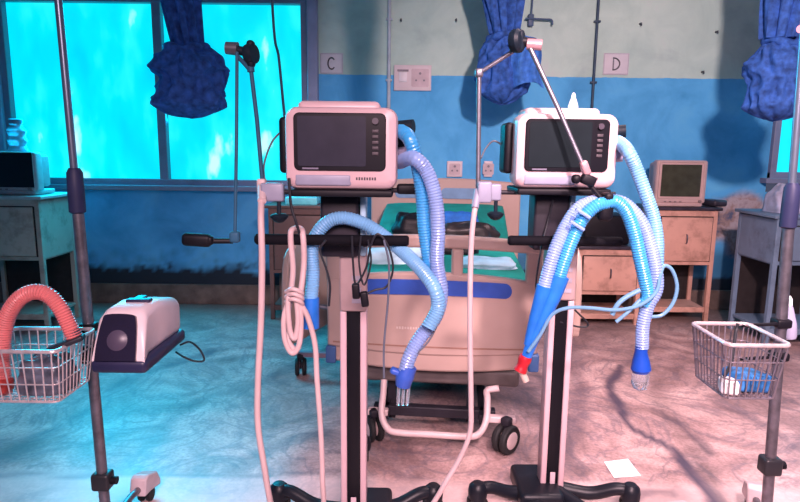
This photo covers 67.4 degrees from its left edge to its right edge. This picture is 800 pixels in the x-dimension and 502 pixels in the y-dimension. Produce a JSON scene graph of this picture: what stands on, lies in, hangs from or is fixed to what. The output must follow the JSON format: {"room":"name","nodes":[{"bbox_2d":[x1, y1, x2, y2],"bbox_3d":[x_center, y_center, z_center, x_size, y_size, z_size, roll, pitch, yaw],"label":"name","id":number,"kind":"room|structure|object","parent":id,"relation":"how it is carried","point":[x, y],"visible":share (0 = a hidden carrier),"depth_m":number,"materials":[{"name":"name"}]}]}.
{"room":"hospital room","nodes":[
{"label":"hospital room","id":0,"kind":"room"},
{"bbox_2d":[0,189,766,289],"bbox_3d":[0.100,-0.029,5.419,9.000,1.077,0.001,1,9,0],"label":"wall","id":1,"kind":"structure","parent":0,"point":[133,236],"depth_m":5.40,"materials":[{"name":"blue paint"}]},
{"bbox_2d":[0,0,307,191],"bbox_3d":[-2.105,-1.344,5.184,2.746,1.630,0.160,1,9,0],"label":"window","id":2,"kind":"structure","parent":1,"relation":"in","point":[123,142],"depth_m":5.22,"materials":[{"name":"glass"}]},
{"bbox_2d":[0,282,730,309],"bbox_3d":[0.095,0.415,5.481,9.000,0.182,0.024,1,9,0],"label":"baseboard","id":3,"kind":"structure","parent":1,"relation":"attached to","point":[101,292],"depth_m":5.47,"materials":[{"name":"blue paint"}]},
{"bbox_2d":[0,302,799,501],"bbox_3d":[0.088,1.062,2.154,9.000,0.001,6.900,1,9,0],"label":"floor","id":4,"kind":"structure","parent":0,"point":[190,423],"depth_m":3.11,"materials":[{"name":"stone"}]},
{"bbox_2d":[0,192,80,331],"bbox_3d":[-2.984,0.072,4.717,0.680,1.041,0.519,1,9,0],"label":"locker","id":5,"kind":"object","parent":4,"relation":"on","point":[37,243],"visible":0.83,"depth_m":4.62,"materials":[{"name":"beige paint"}]},
{"bbox_2d":[0,151,54,194],"bbox_3d":[-2.928,-0.599,4.580,0.459,0.320,0.289,1,9,0],"label":"patient monitor","id":6,"kind":"object","parent":5,"relation":"on","point":[21,173],"visible":1,"depth_m":4.45,"materials":[{"name":"grey plastic"}]},
{"bbox_2d":[6,119,28,151],"bbox_3d":[-2.883,-0.865,4.515,0.136,0.253,0.136,1,9,0],"label":"plastic jar","id":7,"kind":"object","parent":6,"relation":"on","point":[17,140],"visible":0.94,"depth_m":4.47,"materials":[{"name":"plastic"}]},
{"bbox_2d":[0,301,75,315],"bbox_3d":[-2.988,0.465,4.797,0.590,0.022,0.430,1,9,0],"label":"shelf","id":8,"kind":"object","parent":5,"relation":"attached to","point":[32,308],"depth_m":4.77,"materials":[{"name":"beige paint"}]},
{"bbox_2d":[54,0,160,501],"bbox_3d":[-1.018,0.033,1.954,0.561,2.071,0.561,-8,13,-43],"label":"stand","id":9,"kind":"object","parent":4,"relation":"on","point":[143,484],"visible":0.99,"depth_m":1.95,"materials":[{"name":"metal"}]},
{"bbox_2d":[0,322,98,402],"bbox_3d":[-1.102,0.334,1.882,0.317,0.195,0.291,1,9,0],"label":"wire basket","id":10,"kind":"object","parent":9,"relation":"attached to","point":[88,329],"depth_m":1.80,"materials":[{"name":"white metal"}]},
{"bbox_2d":[0,376,14,394],"bbox_3d":[-1.210,0.408,1.824,0.050,0.045,0.060,1,9,0],"label":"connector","id":11,"kind":"object","parent":10,"relation":"in","point":[4,388],"visible":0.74,"depth_m":1.81,"materials":[{"name":"red plastic"}]},
{"bbox_2d":[0,284,81,394],"bbox_3d":[-1.095,0.266,1.810,0.280,0.340,0.048,1,9,0],"label":"corrugated hose","id":12,"kind":"object","parent":10,"relation":"in","point":[13,305],"visible":0.91,"depth_m":1.78,"materials":[{"name":"red plastic"}]},
{"bbox_2d":[15,352,79,395],"bbox_3d":[-1.094,0.371,1.867,0.163,0.109,0.150,1,9,0],"label":"plastic bag","id":13,"kind":"object","parent":10,"relation":"in","point":[36,358],"visible":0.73,"depth_m":1.81,"materials":[{"name":"plastic"}]},
{"bbox_2d":[79,295,204,372],"bbox_3d":[-0.859,0.269,1.910,0.395,0.251,0.336,1,9,0],"label":"medical device","id":14,"kind":"object","parent":9,"relation":"attached to","point":[134,334],"visible":0.97,"depth_m":1.78,"materials":[{"name":"plastic"}]},
{"bbox_2d":[130,471,160,495],"bbox_3d":[-1.020,0.922,2.404,0.067,0.094,0.144,1,9,0],"label":"hood","id":15,"kind":"object","parent":9,"relation":"attached to","point":[144,482],"depth_m":2.35,"materials":[{"name":"plastic"}]},
{"bbox_2d":[264,201,320,318],"bbox_3d":[-0.811,0.070,5.128,0.587,0.957,0.479,1,9,0],"label":"locker","id":16,"kind":"object","parent":4,"relation":"on","point":[307,216],"visible":0.33,"depth_m":4.88,"materials":[{"name":"brown paint"}]},
{"bbox_2d":[275,296,281,304],"bbox_3d":[-0.815,0.441,5.205,0.497,0.022,0.390,1,9,0],"label":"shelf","id":17,"kind":"object","parent":16,"relation":"attached to","point":[279,302],"depth_m":5.16,"materials":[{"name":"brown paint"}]},
{"bbox_2d":[285,196,319,204],"bbox_3d":[-0.808,-0.423,5.000,0.263,0.065,0.200,1,9,0],"label":"storage box","id":18,"kind":"object","parent":16,"relation":"on","point":[296,200],"visible":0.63,"depth_m":4.90,"materials":[{"name":"plastic"}]},
{"bbox_2d":[254,101,442,501],"bbox_3d":[-0.163,0.260,2.220,0.684,1.553,0.882,1,9,0],"label":"ventilator","id":19,"kind":"object","parent":4,"relation":"on","point":[343,154],"visible":0.98,"depth_m":1.91,"materials":[{"name":"white plastic"}]},
{"bbox_2d":[263,133,278,179],"bbox_3d":[-0.418,-0.314,1.982,0.079,0.187,0.038,1,9,0],"label":"cable","id":20,"kind":"object","parent":19,"relation":"hanging from","point":[275,137],"visible":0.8,"depth_m":1.99,"materials":[{"name":"white plastic"}]},
{"bbox_2d":[288,178,299,237],"bbox_3d":[-0.330,-0.133,1.887,0.043,0.191,0.014,-2,10,-17],"label":"cable","id":21,"kind":"object","parent":19,"relation":"hanging from","point":[289,179],"visible":1,"depth_m":1.88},
{"bbox_2d":[281,225,325,501],"bbox_3d":[-0.294,0.503,1.997,0.190,1.176,0.101,-1,10,-12],"label":"coiled hose","id":22,"kind":"object","parent":19,"relation":"hanging from","point":[292,293],"visible":0.97,"depth_m":1.92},
{"bbox_2d":[319,239,330,305],"bbox_3d":[-0.238,0.070,1.908,0.038,0.216,0.007,1,9,0],"label":"cable","id":23,"kind":"object","parent":19,"relation":"hanging from","point":[325,240],"visible":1,"depth_m":1.90,"materials":[{"name":"black rubber"}]},
{"bbox_2d":[261,183,414,222],"bbox_3d":[-0.182,-0.155,1.956,0.541,0.132,0.060,1,9,0],"label":"rail","id":24,"kind":"object","parent":19,"relation":"attached to","point":[275,192],"visible":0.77,"depth_m":1.94,"materials":[{"name":"grey metal"}]},
{"bbox_2d":[182,40,266,246],"bbox_3d":[-0.565,-0.342,1.922,0.272,0.657,0.108,-6,11,-33],"label":"support arm","id":25,"kind":"object","parent":24,"relation":"attached to","point":[250,53],"visible":0.94,"depth_m":1.92,"materials":[{"name":"metal"}]},
{"bbox_2d":[254,183,273,501],"bbox_3d":[-0.410,0.425,2.031,0.142,1.312,0.149,1,9,0],"label":"gas hose","id":26,"kind":"object","parent":24,"relation":"hanging from","point":[261,195],"visible":0.98,"depth_m":1.94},
{"bbox_2d":[358,236,371,285],"bbox_3d":[-0.110,0.032,1.891,0.044,0.160,0.006,1,9,0],"label":"cable","id":27,"kind":"object","parent":19,"relation":"hanging from","point":[363,284],"visible":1,"depth_m":1.89,"materials":[{"name":"black rubber"}]},
{"bbox_2d":[351,233,393,306],"bbox_3d":[-0.087,0.061,1.906,0.137,0.240,0.024,1,9,0],"label":"cable","id":28,"kind":"object","parent":19,"relation":"hanging from","point":[356,294],"visible":0.97,"depth_m":1.91,"materials":[{"name":"black plastic"}]},
{"bbox_2d":[372,118,378,124],"bbox_3d":[-0.075,-0.397,1.834,0.020,0.020,0.009,1,9,0],"label":"knob","id":29,"kind":"object","parent":19,"relation":"attached to","point":[375,121],"depth_m":1.83,"materials":[{"name":"grey plastic"}]},
{"bbox_2d":[304,124,447,405],"bbox_3d":[-0.073,0.038,1.941,0.485,0.886,0.187,4,10,18],"label":"breathing circuit","id":30,"kind":"object","parent":19,"relation":"hanging from","point":[430,269],"visible":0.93,"depth_m":1.86,"materials":[{"name":"blue plastic"}]},
{"bbox_2d":[383,240,389,377],"bbox_3d":[-0.044,0.188,1.907,0.024,0.453,0.007,1,9,0],"label":"cable","id":31,"kind":"object","parent":19,"relation":"hanging from","point":[384,242],"visible":1,"depth_m":1.90,"materials":[{"name":"black rubber"}]},
{"bbox_2d":[282,178,581,454],"bbox_3d":[0.174,0.180,3.828,1.634,1.190,2.273,2,10,6],"label":"hospital bed","id":32,"kind":"object","parent":4,"relation":"on","point":[502,299],"visible":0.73,"depth_m":2.85,"materials":[{"name":"beige plastic"}]},
{"bbox_2d":[368,247,421,263],"bbox_3d":[-0.005,-0.002,3.341,0.459,0.079,0.430,1,9,0],"label":"sheet","id":33,"kind":"object","parent":32,"relation":"on","point":[379,256],"visible":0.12,"depth_m":3.16,"materials":[{"name":"white fabric"}]},
{"bbox_2d":[391,211,417,233],"bbox_3d":[0.104,-0.192,4.135,0.327,0.162,0.236,1,9,0],"label":"bag","id":34,"kind":"object","parent":32,"relation":"on","point":[405,222],"visible":0.54,"depth_m":4.04,"materials":[{"name":"leather"}]},
{"bbox_2d":[444,211,478,222],"bbox_3d":[0.411,-0.252,4.377,0.330,0.079,0.234,1,9,0],"label":"cloth","id":35,"kind":"object","parent":32,"relation":"on","point":[450,216],"visible":0.63,"depth_m":4.29,"materials":[{"name":"blue fabric"}]},
{"bbox_2d":[444,248,478,254],"bbox_3d":[0.306,-0.025,3.530,0.319,0.069,0.189,1,9,0],"label":"bracket","id":36,"kind":"object","parent":32,"relation":"on","point":[447,251],"visible":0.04,"depth_m":3.45,"materials":[{"name":"plastic"}]},
{"bbox_2d":[445,221,500,237],"bbox_3d":[0.466,-0.147,4.087,0.425,0.109,0.208,1,9,0],"label":"pouch","id":37,"kind":"object","parent":32,"relation":"on","point":[482,229],"visible":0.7,"depth_m":4.01,"materials":[{"name":"leather"}]},
{"bbox_2d":[463,256,517,269],"bbox_3d":[0.453,0.055,3.153,0.316,0.040,0.259,1,9,0],"label":"sheet","id":38,"kind":"object","parent":32,"relation":"on","point":[479,262],"visible":0.8,"depth_m":3.06,"materials":[{"name":"white fabric"}]},
{"bbox_2d":[467,108,640,501],"bbox_3d":[0.613,0.238,2.409,0.682,1.553,0.884,1,9,0],"label":"ventilator","id":39,"kind":"object","parent":4,"relation":"on","point":[539,158],"visible":0.91,"depth_m":2.18,"materials":[{"name":"white plastic"}]},
{"bbox_2d":[481,140,500,158],"bbox_3d":[0.327,-0.367,2.168,0.110,0.067,0.040,-4,11,-28],"label":"cable","id":40,"kind":"object","parent":39,"relation":"attached to","point":[490,142],"visible":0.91,"depth_m":2.17,"materials":[{"name":"white plastic"}]},
{"bbox_2d":[535,200,553,289],"bbox_3d":[0.519,-0.004,2.170,0.029,0.360,0.071,8,12,39],"label":"cable","id":41,"kind":"object","parent":39,"relation":"hanging from","point":[552,200],"visible":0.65,"depth_m":2.17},
{"bbox_2d":[475,28,613,220],"bbox_3d":[0.478,-0.418,2.003,0.478,0.624,0.090,4,10,18],"label":"support arm","id":42,"kind":"object","parent":39,"relation":"attached to","point":[517,41],"visible":0.91,"depth_m":1.98,"materials":[{"name":"metal"}]},
{"bbox_2d":[514,135,678,390],"bbox_3d":[0.661,0.046,2.038,0.514,0.876,0.245,-3,10,-20],"label":"breathing circuit","id":43,"kind":"object","parent":42,"relation":"hanging from","point":[645,233],"visible":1,"depth_m":2.00,"materials":[{"name":"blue plastic"}]},
{"bbox_2d":[631,372,649,390],"bbox_3d":[0.833,0.450,2.081,0.060,0.070,0.060,1,9,0],"label":"connector","id":44,"kind":"object","parent":43,"relation":"on","point":[640,381],"depth_m":2.06,"materials":[{"name":"plastic"}]},
{"bbox_2d":[487,184,615,219],"bbox_3d":[0.527,-0.173,2.145,0.483,0.130,0.060,1,9,0],"label":"rail","id":45,"kind":"object","parent":39,"relation":"attached to","point":[497,192],"visible":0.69,"depth_m":2.13,"materials":[{"name":"grey metal"}]},
{"bbox_2d":[431,188,479,501],"bbox_3d":[0.147,0.420,2.149,0.301,1.278,0.049,-4,10,-24],"label":"gas hose","id":46,"kind":"object","parent":45,"relation":"hanging from","point":[475,203],"visible":1,"depth_m":2.17,"materials":[{"name":"grey plastic"}]},
{"bbox_2d":[568,93,577,107],"bbox_3d":[0.612,-0.529,2.121,0.036,0.057,0.036,1,9,0],"label":"bottle","id":47,"kind":"object","parent":39,"relation":"on","point":[573,103],"visible":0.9,"depth_m":2.11,"materials":[{"name":"white plastic"}]},
{"bbox_2d":[560,309,588,327],"bbox_3d":[0.668,0.259,2.290,0.120,0.079,0.020,-2,10,-14],"label":"cable","id":48,"kind":"object","parent":39,"relation":"hanging from","point":[575,310],"visible":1,"depth_m":2.30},
{"bbox_2d":[598,123,604,129],"bbox_3d":[0.678,-0.420,2.022,0.020,0.020,0.009,1,9,0],"label":"button","id":49,"kind":"object","parent":39,"relation":"attached to","point":[601,126],"depth_m":2.02,"materials":[{"name":"plastic"}]},
{"bbox_2d":[578,242,639,324],"bbox_3d":[1.708,0.253,5.119,0.588,0.658,0.509,1,9,0],"label":"locker","id":50,"kind":"object","parent":4,"relation":"on","point":[608,272],"visible":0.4,"depth_m":4.89,"materials":[{"name":"pink paint"}]},
{"bbox_2d":[582,212,628,244],"bbox_3d":[1.692,-0.216,5.050,0.377,0.286,0.320,1,9,0],"label":"equipment box","id":51,"kind":"object","parent":50,"relation":"on","point":[615,227],"visible":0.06,"depth_m":4.89,"materials":[{"name":"black plastic"}]},
{"bbox_2d":[581,302,632,313],"bbox_3d":[1.705,0.505,5.175,0.498,0.022,0.420,1,9,0],"label":"shelf","id":52,"kind":"object","parent":50,"relation":"attached to","point":[597,304],"depth_m":5.24,"materials":[{"name":"pink paint"}]},
{"bbox_2d":[604,459,640,477],"bbox_3d":[0.997,0.978,2.702,0.125,0.002,0.167,1,9,0],"label":"paper sheet","id":53,"kind":"object","parent":4,"relation":"on","point":[624,467],"visible":1,"depth_m":2.70,"materials":[{"name":"white paper"}]},
{"bbox_2d":[632,203,722,320],"bbox_3d":[2.364,0.092,5.177,0.569,0.970,0.419,1,9,0],"label":"locker","id":54,"kind":"object","parent":4,"relation":"on","point":[689,234],"visible":0.63,"depth_m":4.98,"materials":[{"name":"pink paint"}]},
{"bbox_2d":[649,160,707,206],"bbox_3d":[2.306,-0.573,5.041,0.418,0.378,0.289,1,9,0],"label":"patient monitor","id":55,"kind":"object","parent":54,"relation":"on","point":[679,183],"visible":0.95,"depth_m":4.91,"materials":[{"name":"beige plastic"}]},
{"bbox_2d":[656,299,701,306],"bbox_3d":[2.359,0.469,5.254,0.479,0.022,0.330,1,9,0],"label":"shelf","id":56,"kind":"object","parent":54,"relation":"attached to","point":[662,302],"depth_m":5.25,"materials":[{"name":"pink paint"}]},
{"bbox_2d":[702,199,726,206],"bbox_3d":[2.649,-0.410,5.077,0.130,0.055,0.200,-1,10,-11],"label":"pouch","id":57,"kind":"object","parent":54,"relation":"on","point":[708,202],"visible":0.78,"depth_m":4.99,"materials":[{"name":"fabric"}]},
{"bbox_2d":[666,33,799,501],"bbox_3d":[1.296,0.059,1.954,0.561,2.071,0.561,-3,10,-21],"label":"stand","id":58,"kind":"object","parent":4,"relation":"on","point":[769,464],"visible":0.97,"depth_m":1.96,"materials":[{"name":"metal"}]},
{"bbox_2d":[691,317,792,399],"bbox_3d":[1.113,0.330,1.877,0.350,0.182,0.291,1,9,0],"label":"wire basket","id":59,"kind":"object","parent":58,"relation":"attached to","point":[780,358],"visible":0.86,"depth_m":1.82,"materials":[{"name":"metal"}]},
{"bbox_2d":[718,376,739,394],"bbox_3d":[0.985,0.403,1.799,0.050,0.042,0.060,4,10,17],"label":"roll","id":60,"kind":"object","parent":59,"relation":"in","point":[720,386],"visible":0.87,"depth_m":1.77,"materials":[{"name":"paper"}]},
{"bbox_2d":[723,323,738,376],"bbox_3d":[1.023,0.303,1.848,0.016,0.126,0.192,7,12,35],"label":"cable","id":61,"kind":"object","parent":59,"relation":"in","point":[737,324],"visible":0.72,"depth_m":1.88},
{"bbox_2d":[722,366,771,392],"bbox_3d":[1.055,0.391,1.827,0.123,0.069,0.090,-2,10,-17],"label":"packet","id":62,"kind":"object","parent":59,"relation":"in","point":[733,369],"visible":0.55,"depth_m":1.79,"materials":[{"name":"blue plastic"}]},
{"bbox_2d":[742,480,761,501],"bbox_3d":[1.404,0.954,2.380,0.064,0.095,0.142,5,10,23],"label":"hood","id":63,"kind":"object","parent":58,"relation":"attached to","point":[752,491],"depth_m":2.33,"materials":[{"name":"white plastic"}]},
{"bbox_2d":[786,296,796,339],"bbox_3d":[1.299,0.227,2.019,0.104,0.150,0.044,-4,11,-27],"label":"spray bottle","id":64,"kind":"object","parent":58,"relation":"attached to","point":[792,332],"visible":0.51,"depth_m":2.02,"materials":[{"name":"white plastic"}]},
{"bbox_2d":[727,208,799,343],"bbox_3d":[2.983,0.194,4.574,0.660,0.981,0.559,1,9,0],"label":"locker","id":65,"kind":"object","parent":4,"relation":"on","point":[753,297],"visible":0.74,"depth_m":4.72,"materials":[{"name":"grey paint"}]},
{"bbox_2d":[733,313,799,328],"bbox_3d":[2.979,0.557,4.649,0.570,0.022,0.470,1,9,0],"label":"shelf","id":66,"kind":"object","parent":65,"relation":"attached to","point":[745,317],"depth_m":4.75,"materials":[{"name":"blue paint"}]},
{"bbox_2d":[761,183,799,213],"bbox_3d":[2.861,-0.399,4.462,0.229,0.218,0.253,1,9,0],"label":"folded cloth","id":67,"kind":"object","parent":65,"relation":"on","point":[773,198],"visible":0.48,"depth_m":4.44,"materials":[{"name":"white fabric"}]},
{"bbox_2d":[318,0,772,191],"bbox_3d":[1.235,-1.643,5.148,4.045,2.223,0.001,1,9,0],"label":"wall","id":68,"kind":"structure","parent":0,"point":[669,109],"depth_m":5.16,"materials":[{"name":"blue paint"}]},
{"bbox_2d":[306,0,318,100],"bbox_3d":[-0.747,-1.347,5.170,0.090,1.687,0.100,1,9,0],"label":"window frame","id":69,"kind":"structure","parent":68,"relation":"in","point":[311,5],"depth_m":5.07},
{"bbox_2d":[320,53,342,73],"bbox_3d":[-0.588,-1.610,5.152,0.196,0.172,0.008,1,9,0],"label":"notice","id":70,"kind":"object","parent":68,"relation":"attached to","point":[330,63],"visible":1,"depth_m":5.15,"materials":[{"name":"paper"}]},
{"bbox_2d":[386,0,392,107],"bbox_3d":[-0.093,-1.741,5.118,0.055,2.050,0.034,1,9,0],"label":"conduit","id":71,"kind":"object","parent":68,"relation":"attached to","point":[389,19],"visible":0.67,"depth_m":5.12,"materials":[{"name":"grey metal"}]},
{"bbox_2d":[394,65,431,90],"bbox_3d":[0.110,-1.485,5.159,0.316,0.211,0.034,1,9,0],"label":"wall socket","id":72,"kind":"object","parent":68,"relation":"attached to","point":[406,77],"visible":1,"depth_m":5.14,"materials":[{"name":"white plastic"}]},
{"bbox_2d":[397,69,408,81],"bbox_3d":[0.025,-1.502,5.144,0.096,0.104,0.010,1,9,0],"label":"switch","id":73,"kind":"object","parent":72,"relation":"attached to","point":[402,74],"depth_m":5.14,"materials":[{"name":"white plastic"}]},
{"bbox_2d":[411,69,428,86],"bbox_3d":[0.172,-1.485,5.149,0.149,0.149,0.006,1,9,0],"label":"outlet","id":74,"kind":"object","parent":72,"relation":"attached to","point":[419,77],"depth_m":5.15,"materials":[{"name":"white plastic"}]},
{"bbox_2d":[447,161,462,176],"bbox_3d":[0.481,-0.722,5.286,0.136,0.138,0.033,1,9,0],"label":"wall socket","id":75,"kind":"object","parent":68,"relation":"attached to","point":[454,168],"visible":1,"depth_m":5.27,"materials":[{"name":"white plastic"}]},
{"bbox_2d":[449,163,459,174],"bbox_3d":[0.481,-0.720,5.276,0.097,0.097,0.006,1,9,0],"label":"outlet","id":76,"kind":"object","parent":75,"relation":"attached to","point":[454,168],"depth_m":5.27,"materials":[{"name":"white plastic"}]},
{"bbox_2d":[483,161,493,176],"bbox_3d":[0.776,-0.722,5.285,0.097,0.139,0.033,1,9,0],"label":"wall socket","id":77,"kind":"object","parent":68,"relation":"attached to","point":[488,166],"visible":1,"depth_m":5.27,"materials":[{"name":"white plastic"}]},
{"bbox_2d":[525,0,552,26],"bbox_3d":[1.174,-2.062,5.051,0.238,0.330,0.063,1,9,0],"label":"wall bracket","id":78,"kind":"object","parent":68,"relation":"attached to","point":[530,18],"visible":1,"depth_m":5.05,"materials":[{"name":"grey metal"}]},
{"bbox_2d":[590,0,600,107],"bbox_3d":[1.668,-1.721,5.120,0.055,2.050,0.030,1,9,0],"label":"conduit","id":79,"kind":"object","parent":68,"relation":"attached to","point":[597,21],"visible":0.64,"depth_m":5.11,"materials":[{"name":"grey metal"}]},
{"bbox_2d":[603,53,629,74],"bbox_3d":[1.854,-1.604,5.148,0.219,0.180,0.008,1,9,0],"label":"notice","id":80,"kind":"object","parent":68,"relation":"attached to","point":[613,63],"visible":1,"depth_m":5.15,"materials":[{"name":"paper"}]},
{"bbox_2d":[760,118,799,183],"bbox_3d":[3.780,-1.347,5.172,1.172,1.527,0.160,1,9,0],"label":"window","id":81,"kind":"structure","parent":68,"relation":"in","point":[779,156],"depth_m":5.26,"materials":[{"name":"glass"}]},
{"bbox_3d":[0.128,-2.432,2.737,9.000,0.100,4.600,1,9,0],"label":"ceiling","id":82,"kind":"structure","parent":0,"visible":0},
{"bbox_2d":[147,0,229,118],"bbox_3d":[-1.186,-1.609,3.288,0.437,1.732,0.369,4,10,21],"label":"curtain","id":83,"kind":"object","parent":82,"relation":"hanging from","point":[193,77],"visible":1,"depth_m":3.28,"materials":[{"name":"blue fabric"}]},
{"bbox_2d":[160,0,204,44],"bbox_3d":[-1.245,-1.802,3.249,0.320,1.342,0.241,1,9,0],"label":"drape","id":84,"kind":"object","parent":83,"relation":"hanging from","point":[183,19],"depth_m":3.29,"materials":[{"name":"blue fabric"}]},
{"bbox_2d":[271,0,285,116],"bbox_3d":[-0.452,-1.306,2.222,0.030,1.845,0.245,-5,11,-31],"label":"hanging cable","id":85,"kind":"object","parent":82,"relation":"hanging from","point":[272,1],"visible":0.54,"depth_m":2.36,"materials":[{"name":"black plastic"}]},
{"bbox_2d":[474,0,543,104],"bbox_3d":[0.831,-1.880,4.480,0.552,1.545,0.364,5,10,25],"label":"curtain","id":86,"kind":"object","parent":82,"relation":"hanging from","point":[507,81],"visible":0.77,"depth_m":4.45,"materials":[{"name":"blue fabric"}]},
{"bbox_2d":[482,0,524,34],"bbox_3d":[0.749,-2.145,4.460,0.410,1.019,0.326,1,9,0],"label":"drape","id":87,"kind":"object","parent":86,"relation":"hanging from","point":[502,16],"depth_m":4.45,"materials":[{"name":"blue fabric"}]},
{"bbox_2d":[741,0,799,121],"bbox_3d":[2.401,-1.654,3.675,0.474,1.691,0.343,1,9,0],"label":"curtain","id":88,"kind":"object","parent":82,"relation":"hanging from","point":[769,75],"visible":0.97,"depth_m":3.67,"materials":[{"name":"blue fabric"}]},
{"bbox_2d":[758,0,799,39],"bbox_3d":[2.421,-1.902,3.632,0.438,1.187,0.344,1,9,0],"label":"drape","id":89,"kind":"object","parent":88,"relation":"hanging from","point":[778,19],"depth_m":3.65,"materials":[{"name":"blue fabric"}]},
{"label":"wall","id":90,"kind":"structure","parent":0,"visible":0},
{"bbox_2d":[0,68,7,150],"bbox_3d":[-3.467,-1.378,5.170,0.100,1.687,0.100,1,9,0],"label":"window","id":91,"kind":"structure","parent":90,"relation":"in","point":[3,135],"depth_m":5.18,"materials":[{"name":"blue glass"}]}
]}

